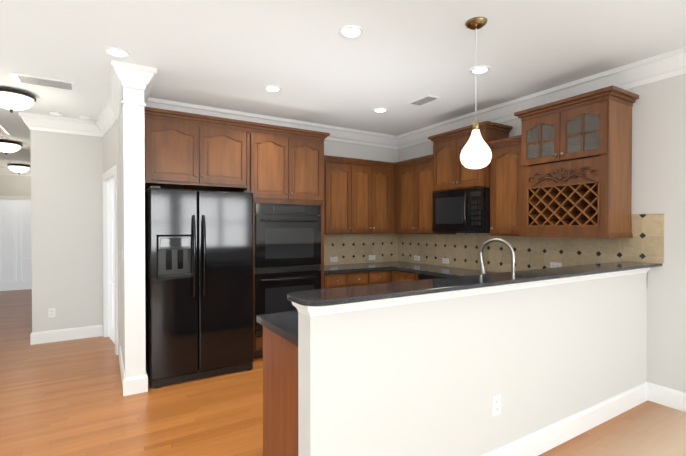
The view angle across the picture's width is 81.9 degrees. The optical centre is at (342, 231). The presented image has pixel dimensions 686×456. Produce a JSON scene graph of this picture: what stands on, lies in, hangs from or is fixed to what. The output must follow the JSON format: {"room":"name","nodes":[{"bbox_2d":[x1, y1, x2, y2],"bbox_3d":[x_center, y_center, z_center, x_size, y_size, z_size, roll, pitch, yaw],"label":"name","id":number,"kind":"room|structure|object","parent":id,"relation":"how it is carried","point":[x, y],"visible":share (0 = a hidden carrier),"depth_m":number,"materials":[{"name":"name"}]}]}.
{"room":"kitchen","nodes":[
{"label":"kitchen","id":0,"kind":"room"},
{"bbox_2d":[0,175,30,196],"bbox_3d":[-7.436,-0.067,9.308,1.700,2.830,0.100,0,1,-31],"label":"wall","id":1,"kind":"structure","parent":0,"point":[13,185],"depth_m":9.15,"materials":[{"name":"white paint"}]},
{"bbox_2d":[0,196,31,290],"bbox_3d":[-7.513,0.265,9.150,1.080,2.170,0.085,0,1,-31],"label":"door","id":2,"kind":"structure","parent":1,"relation":"in","point":[15,248],"depth_m":9.14,"materials":[{"name":"white wood"}]},
{"bbox_2d":[30,130,102,331],"bbox_3d":[-2.915,-0.026,5.510,2.250,2.830,0.100,0,1,-31],"label":"wall","id":3,"kind":"structure","parent":0,"point":[66,209],"depth_m":5.07,"materials":[{"name":"beige paint"}]},
{"bbox_2d":[48,308,55,317],"bbox_3d":[-3.675,1.024,4.992,0.072,0.116,0.008,0,1,-31],"label":"outlet","id":4,"kind":"object","parent":3,"relation":"attached to","point":[51,312],"visible":1,"depth_m":4.99,"materials":[{"name":"white plastic"}]},
{"bbox_2d":[103,89,139,370],"bbox_3d":[-2.454,-0.015,4.417,0.226,2.830,2.344,0,1,-35],"label":"wall","id":5,"kind":"structure","parent":0,"point":[113,146],"depth_m":4.31,"materials":[{"name":"white paint"}]},
{"bbox_2d":[102,165,117,354],"bbox_3d":[-2.823,0.320,4.922,0.170,2.150,1.030,0,1,-39],"label":"door frame","id":6,"kind":"structure","parent":5,"relation":"attached to","point":[109,175],"depth_m":5.20,"materials":[{"name":"white wood"}]},
{"bbox_2d":[107,179,114,343],"bbox_3d":[-2.839,0.368,4.908,0.052,2.030,0.816,0,1,-39],"label":"door leaf","id":7,"kind":"structure","parent":5,"relation":"in","point":[111,293],"depth_m":4.99,"materials":[{"name":"white wood"}]},
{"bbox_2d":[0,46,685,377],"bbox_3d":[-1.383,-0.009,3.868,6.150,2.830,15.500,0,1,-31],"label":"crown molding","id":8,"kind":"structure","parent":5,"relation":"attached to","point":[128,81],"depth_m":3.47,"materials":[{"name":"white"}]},
{"bbox_2d":[30,325,685,455],"bbox_3d":[-1.383,1.332,3.882,6.150,0.148,15.500,0,1,-31],"label":"baseboard","id":9,"kind":"structure","parent":5,"relation":"attached to","point":[543,440],"depth_m":3.08,"materials":[{"name":"white wood"}]},
{"bbox_2d":[0,289,685,455],"bbox_3d":[-2.412,1.442,3.313,8.700,0.060,15.800,0,1,-31],"label":"floor","id":10,"kind":"structure","parent":0,"point":[64,398],"depth_m":3.08,"materials":[{"name":"brown wood"}]},
{"bbox_2d":[145,186,253,388],"bbox_3d":[-1.512,0.494,4.094,0.950,1.820,0.908,0,1,-31],"label":"fridge","id":11,"kind":"object","parent":10,"relation":"on","point":[199,318],"visible":1,"depth_m":3.74,"materials":[{"name":"black metal"}]},
{"bbox_2d":[254,323,262,358],"bbox_3d":[-0.771,1.263,4.739,0.890,0.268,0.616,0,1,-31],"label":"base cabinet","id":12,"kind":"object","parent":10,"relation":"on","point":[258,340],"depth_m":4.31,"materials":[{"name":"brown wood"}]},
{"bbox_2d":[254,203,320,335],"bbox_3d":[-0.735,0.405,4.690,0.794,1.439,0.662,0,1,-31],"label":"oven","id":13,"kind":"object","parent":12,"relation":"in","point":[287,248],"visible":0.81,"depth_m":4.42,"materials":[{"name":"black metal"}]},
{"bbox_2d":[263,326,297,455],"bbox_3d":[-0.148,0.980,2.165,0.406,0.888,0.593,0,1,-31],"label":"base cabinet","id":14,"kind":"object","parent":10,"relation":"on","point":[280,395],"visible":0.02,"depth_m":2.02,"materials":[{"name":"brown wood"}]},
{"bbox_2d":[257,310,297,346],"bbox_3d":[0.986,0.506,2.877,3.123,0.042,0.633,0,1,-31],"label":"countertop","id":15,"kind":"structure","parent":14,"relation":"on","point":[284,325],"depth_m":2.15,"materials":[{"name":"stone"}]},
{"bbox_2d":[479,238,514,273],"bbox_3d":[1.144,0.266,2.890,0.147,0.439,0.264,0,1,-31],"label":"faucet","id":16,"kind":"object","parent":15,"relation":"on","point":[508,245],"visible":0.52,"depth_m":2.88,"materials":[{"name":"silver metal"}]},
{"bbox_2d":[324,272,351,288],"bbox_3d":[-0.221,0.949,5.094,0.378,0.888,0.613,0,1,-31],"label":"base cabinet","id":17,"kind":"object","parent":10,"relation":"on","point":[338,280],"depth_m":4.83,"materials":[{"name":"brown wood"}]},
{"bbox_2d":[352,271,371,285],"bbox_3d":[0.031,0.947,5.248,0.428,0.888,0.613,0,1,-31],"label":"base cabinet","id":18,"kind":"object","parent":10,"relation":"on","point":[364,277],"depth_m":5.02,"materials":[{"name":"brown wood"}]},
{"bbox_2d":[372,270,387,283],"bbox_3d":[0.279,0.945,5.400,0.370,0.888,0.613,0,1,-31],"label":"base cabinet","id":19,"kind":"object","parent":10,"relation":"on","point":[378,276],"depth_m":5.17,"materials":[{"name":"brown wood"}]},
{"bbox_2d":[388,269,391,282],"bbox_3d":[0.699,0.943,5.657,0.716,0.888,0.613,0,1,-31],"label":"base cabinet","id":20,"kind":"object","parent":10,"relation":"on","point":[389,271],"depth_m":5.28,"materials":[{"name":"brown wood"}]},
{"bbox_2d":[324,263,389,273],"bbox_3d":[0.044,0.482,5.243,0.990,0.040,0.628,0,1,-31],"label":"countertop","id":21,"kind":"structure","parent":20,"relation":"on","point":[356,267],"depth_m":5.11,"materials":[{"name":"stone"}]},
{"bbox_2d":[392,270,411,282],"bbox_3d":[1.018,0.947,5.239,0.608,0.888,0.476,0,1,-31],"label":"base cabinet","id":22,"kind":"object","parent":10,"relation":"on","point":[400,276],"depth_m":5.10,"materials":[{"name":"brown wood"}]},
{"bbox_2d":[412,273,446,280],"bbox_3d":[1.372,0.953,4.661,0.608,0.888,0.980,0,1,-31],"label":"base cabinet","id":23,"kind":"object","parent":10,"relation":"on","point":[414,275],"depth_m":4.88,"materials":[{"name":"brown wood"}]},
{"bbox_2d":[372,261,498,276],"bbox_3d":[1.227,0.486,4.867,0.636,0.040,2.504,0,1,-31],"label":"countertop","id":24,"kind":"structure","parent":23,"relation":"on","point":[436,270],"depth_m":4.87,"materials":[{"name":"stone"}]},
{"bbox_2d":[418,274,445,279],"bbox_3d":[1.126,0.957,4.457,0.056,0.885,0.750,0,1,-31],"label":"range","id":25,"kind":"object","parent":10,"relation":"on","point":[422,277],"visible":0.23,"depth_m":4.64,"materials":[{"name":"black metal"}]},
{"bbox_2d":[0,0,685,166],"bbox_3d":[-2.412,-1.458,3.282,8.700,0.080,15.800,0,1,-31],"label":"ceiling","id":26,"kind":"structure","parent":0,"point":[396,57],"depth_m":3.10,"materials":[{"name":"white paint"}]},
{"bbox_2d":[0,124,10,134],"bbox_3d":[-5.010,-1.433,5.327,0.700,0.012,0.900,0,1,-31],"label":"trim","id":27,"kind":"structure","parent":26,"relation":"attached to","point":[3,131],"depth_m":5.67,"materials":[{"name":"white"}]},
{"bbox_2d":[0,140,22,154],"bbox_3d":[-5.422,-1.343,6.365,0.410,0.214,0.410,0,1,-31],"label":"light","id":28,"kind":"object","parent":26,"relation":"attached to","point":[6,147],"visible":1,"depth_m":6.29,"materials":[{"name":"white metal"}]},
{"bbox_2d":[0,88,36,112],"bbox_3d":[-3.392,-1.318,4.043,0.410,0.214,0.410,0,1,-31],"label":"light","id":29,"kind":"object","parent":26,"relation":"attached to","point":[11,100],"visible":1,"depth_m":3.96,"materials":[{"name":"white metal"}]},
{"bbox_2d":[7,164,30,173],"bbox_3d":[-7.140,-1.368,8.714,0.410,0.214,0.410,0,1,-31],"label":"light","id":30,"kind":"object","parent":26,"relation":"attached to","point":[18,168],"visible":1,"depth_m":8.60,"materials":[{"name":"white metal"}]},
{"bbox_2d":[12,72,75,90],"bbox_3d":[-2.815,-1.415,3.751,0.460,0.014,0.260,0,1,-31],"label":"ceiling vent","id":31,"kind":"object","parent":26,"relation":"in","point":[44,81],"visible":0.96,"depth_m":3.73,"materials":[{"name":"white"}]},
{"bbox_2d":[50,112,62,116],"bbox_3d":[-3.469,-1.416,4.781,0.130,0.034,0.130,0,1,-31],"label":"recessed light","id":32,"kind":"object","parent":26,"relation":"attached to","point":[56,114],"visible":1,"depth_m":4.75,"materials":[{"name":"white"}]},
{"bbox_2d":[79,115,90,119],"bbox_3d":[-3.221,-1.417,4.932,0.130,0.034,0.130,0,1,-31],"label":"smoke detector","id":33,"kind":"object","parent":26,"relation":"attached to","point":[82,117],"visible":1,"depth_m":4.89,"materials":[{"name":"white plastic"}]},
{"bbox_2d":[103,47,129,57],"bbox_3d":[-1.782,-1.411,3.116,0.184,0.010,0.184,0,1,-31],"label":"recessed light","id":34,"kind":"object","parent":26,"relation":"in","point":[117,52],"visible":0.98,"depth_m":3.11,"materials":[{"name":"white"}]},
{"bbox_2d":[263,85,281,92],"bbox_3d":[-0.701,-1.419,3.936,0.184,0.010,0.184,0,1,-31],"label":"recessed light","id":35,"kind":"object","parent":26,"relation":"in","point":[272,88],"visible":1,"depth_m":3.92,"materials":[{"name":"white"}]},
{"bbox_2d":[338,25,363,38],"bbox_3d":[0.059,-1.407,2.789,0.184,0.010,0.184,0,1,-31],"label":"recessed light","id":36,"kind":"object","parent":26,"relation":"in","point":[351,31],"visible":1,"depth_m":2.77,"materials":[{"name":"white"}]},
{"bbox_2d":[372,108,387,112],"bbox_3d":[0.438,-1.427,4.650,0.184,0.010,0.184,0,1,-31],"label":"recessed light","id":37,"kind":"object","parent":26,"relation":"in","point":[379,110],"visible":0.98,"depth_m":4.65,"materials":[{"name":"white"}]},
{"bbox_2d":[408,94,440,105],"bbox_3d":[0.878,-1.421,4.286,0.180,0.014,0.320,0,1,-31],"label":"ceiling vent","id":38,"kind":"object","parent":26,"relation":"in","point":[424,100],"visible":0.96,"depth_m":4.26,"materials":[{"name":"white metal"}]},
{"bbox_2d":[460,17,491,168],"bbox_3d":[0.898,-0.918,2.668,0.204,0.984,0.204,0,1,-31],"label":"pendant lamp","id":39,"kind":"object","parent":26,"relation":"hanging from","point":[476,152],"visible":1,"depth_m":2.62,"materials":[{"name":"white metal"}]},
{"bbox_2d":[469,65,490,74],"bbox_3d":[1.200,-1.414,3.463,0.184,0.010,0.184,0,1,-31],"label":"recessed light","id":40,"kind":"object","parent":26,"relation":"in","point":[479,70],"visible":0.96,"depth_m":3.46,"materials":[{"name":"white"}]},
{"bbox_2d":[324,140,397,264],"bbox_3d":[-0.666,-0.024,5.244,3.690,2.830,0.100,0,1,-31],"label":"wall","id":41,"kind":"structure","parent":0,"point":[349,150],"depth_m":5.73,"materials":[{"name":"white paint"}]},
{"bbox_2d":[144,111,247,191],"bbox_3d":[-1.598,-0.790,4.215,0.985,0.645,0.610,0,1,-31],"label":"upper cabinet","id":42,"kind":"object","parent":41,"relation":"attached to","point":[181,152],"depth_m":3.95,"materials":[{"name":"brown wood"}]},
{"bbox_2d":[236,127,323,206],"bbox_3d":[-0.772,-0.731,4.720,0.890,0.775,0.610,0,1,-31],"label":"upper cabinet","id":43,"kind":"object","parent":41,"relation":"attached to","point":[268,163],"depth_m":4.44,"materials":[{"name":"brown wood"}]},
{"bbox_2d":[324,157,355,233],"bbox_3d":[-0.192,-0.445,5.258,0.611,0.953,0.340,0,1,-31],"label":"upper cabinet","id":44,"kind":"object","parent":41,"relation":"attached to","point":[339,176],"depth_m":5.15,"materials":[{"name":"brown wood"}]},
{"bbox_2d":[324,234,395,264],"bbox_3d":[0.146,0.237,5.678,1.620,0.440,0.009,0,1,-31],"label":"backsplash","id":45,"kind":"structure","parent":41,"relation":"attached to","point":[349,248],"depth_m":5.72,"materials":[{"name":"tile"}]},
{"bbox_2d":[330,257,337,261],"bbox_3d":[-0.125,0.384,5.504,0.116,0.072,0.008,0,1,-31],"label":"outlet","id":46,"kind":"object","parent":45,"relation":"attached to","point":[333,259],"visible":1,"depth_m":5.50,"materials":[{"name":"white plastic"}]},
{"bbox_2d":[369,255,374,259],"bbox_3d":[0.430,0.380,5.843,0.116,0.072,0.008,0,1,-31],"label":"outlet","id":47,"kind":"object","parent":45,"relation":"attached to","point":[371,257],"visible":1,"depth_m":5.84,"materials":[{"name":"white plastic"}]},
{"bbox_2d":[356,161,395,233],"bbox_3d":[0.319,-0.449,5.571,0.806,0.953,0.340,0,1,-31],"label":"upper cabinet","id":48,"kind":"object","parent":41,"relation":"attached to","point":[375,184],"depth_m":5.46,"materials":[{"name":"brown wood"}]},
{"bbox_2d":[292,268,649,455],"bbox_3d":[1.167,0.855,2.547,3.186,1.130,0.172,0,1,-31],"label":"wall","id":49,"kind":"structure","parent":0,"point":[432,374],"depth_m":2.17,"materials":[{"name":"white paint"}]},
{"bbox_2d":[287,261,661,306],"bbox_3d":[1.162,0.278,2.500,3.212,0.022,0.275,0,1,-31],"label":"bar","id":50,"kind":"object","parent":49,"relation":"on","point":[337,296],"visible":1,"depth_m":2.04,"materials":[{"name":"stone"}]},
{"bbox_2d":[492,394,500,416],"bbox_3d":[0.896,1.013,2.308,0.072,0.116,0.008,0,1,-31],"label":"outlet","id":51,"kind":"object","parent":49,"relation":"attached to","point":[496,404],"visible":1,"depth_m":2.30,"materials":[{"name":"white plastic"}]},
{"bbox_2d":[398,74,685,392],"bbox_3d":[3.135,0.006,2.470,0.100,2.830,8.600,0,1,-31],"label":"wall","id":52,"kind":"structure","parent":0,"point":[658,147],"depth_m":3.22,"materials":[{"name":"white paint"}]},
{"bbox_2d":[396,157,454,233],"bbox_3d":[1.100,-0.446,5.349,0.339,0.953,0.796,0,1,-31],"label":"upper cabinet","id":53,"kind":"object","parent":52,"relation":"attached to","point":[414,195],"depth_m":5.26,"materials":[{"name":"brown wood"}]},
{"bbox_2d":[432,125,511,192],"bbox_3d":[1.480,-0.802,4.656,0.409,0.630,0.770,0,1,-31],"label":"upper cabinet","id":54,"kind":"object","parent":52,"relation":"attached to","point":[448,172],"depth_m":4.55,"materials":[{"name":"brown wood"}]},
{"bbox_2d":[432,187,489,232],"bbox_3d":[1.456,-0.235,4.646,0.463,0.495,0.750,0,1,-31],"label":"microwave","id":55,"kind":"object","parent":54,"relation":"attached to","point":[462,211],"visible":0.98,"depth_m":4.46,"materials":[{"name":"black metal"}]},
{"bbox_2d":[488,137,547,236],"bbox_3d":[1.824,-0.434,4.165,0.339,0.953,0.426,0,1,-31],"label":"upper cabinet","id":56,"kind":"object","parent":52,"relation":"attached to","point":[504,165],"depth_m":4.05,"materials":[{"name":"brown wood"}]},
{"bbox_2d":[396,214,663,272],"bbox_3d":[1.729,0.153,4.664,0.009,0.630,3.389,0,1,-31],"label":"backsplash","id":57,"kind":"structure","parent":52,"relation":"attached to","point":[645,243],"depth_m":4.18,"materials":[{"name":"tile"}]},
{"bbox_2d":[414,255,419,260],"bbox_3d":[1.071,0.381,5.725,0.008,0.072,0.116,0,1,-31],"label":"outlet","id":58,"kind":"object","parent":57,"relation":"attached to","point":[416,257],"visible":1,"depth_m":5.72,"materials":[{"name":"white plastic"}]},
{"bbox_2d":[442,258,448,263],"bbox_3d":[1.363,0.386,5.247,0.008,0.072,0.116,0,1,-31],"label":"outlet","id":59,"kind":"object","parent":57,"relation":"attached to","point":[445,260],"visible":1,"depth_m":5.25,"materials":[{"name":"white plastic"}]},
{"bbox_2d":[550,262,561,267],"bbox_3d":[2.141,0.345,3.975,0.008,0.072,0.116,0,1,-31],"label":"outlet","id":60,"kind":"object","parent":57,"relation":"attached to","point":[554,264],"visible":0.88,"depth_m":3.98,"materials":[{"name":"white plastic"}]},
{"bbox_2d":[520,145,631,228],"bbox_3d":[2.096,-0.365,3.620,0.409,0.647,0.734,0,1,-31],"label":"wine rack","id":61,"kind":"object","parent":52,"relation":"attached to","point":[561,168],"depth_m":3.43,"materials":[{"name":"brown wood"}]}
]}

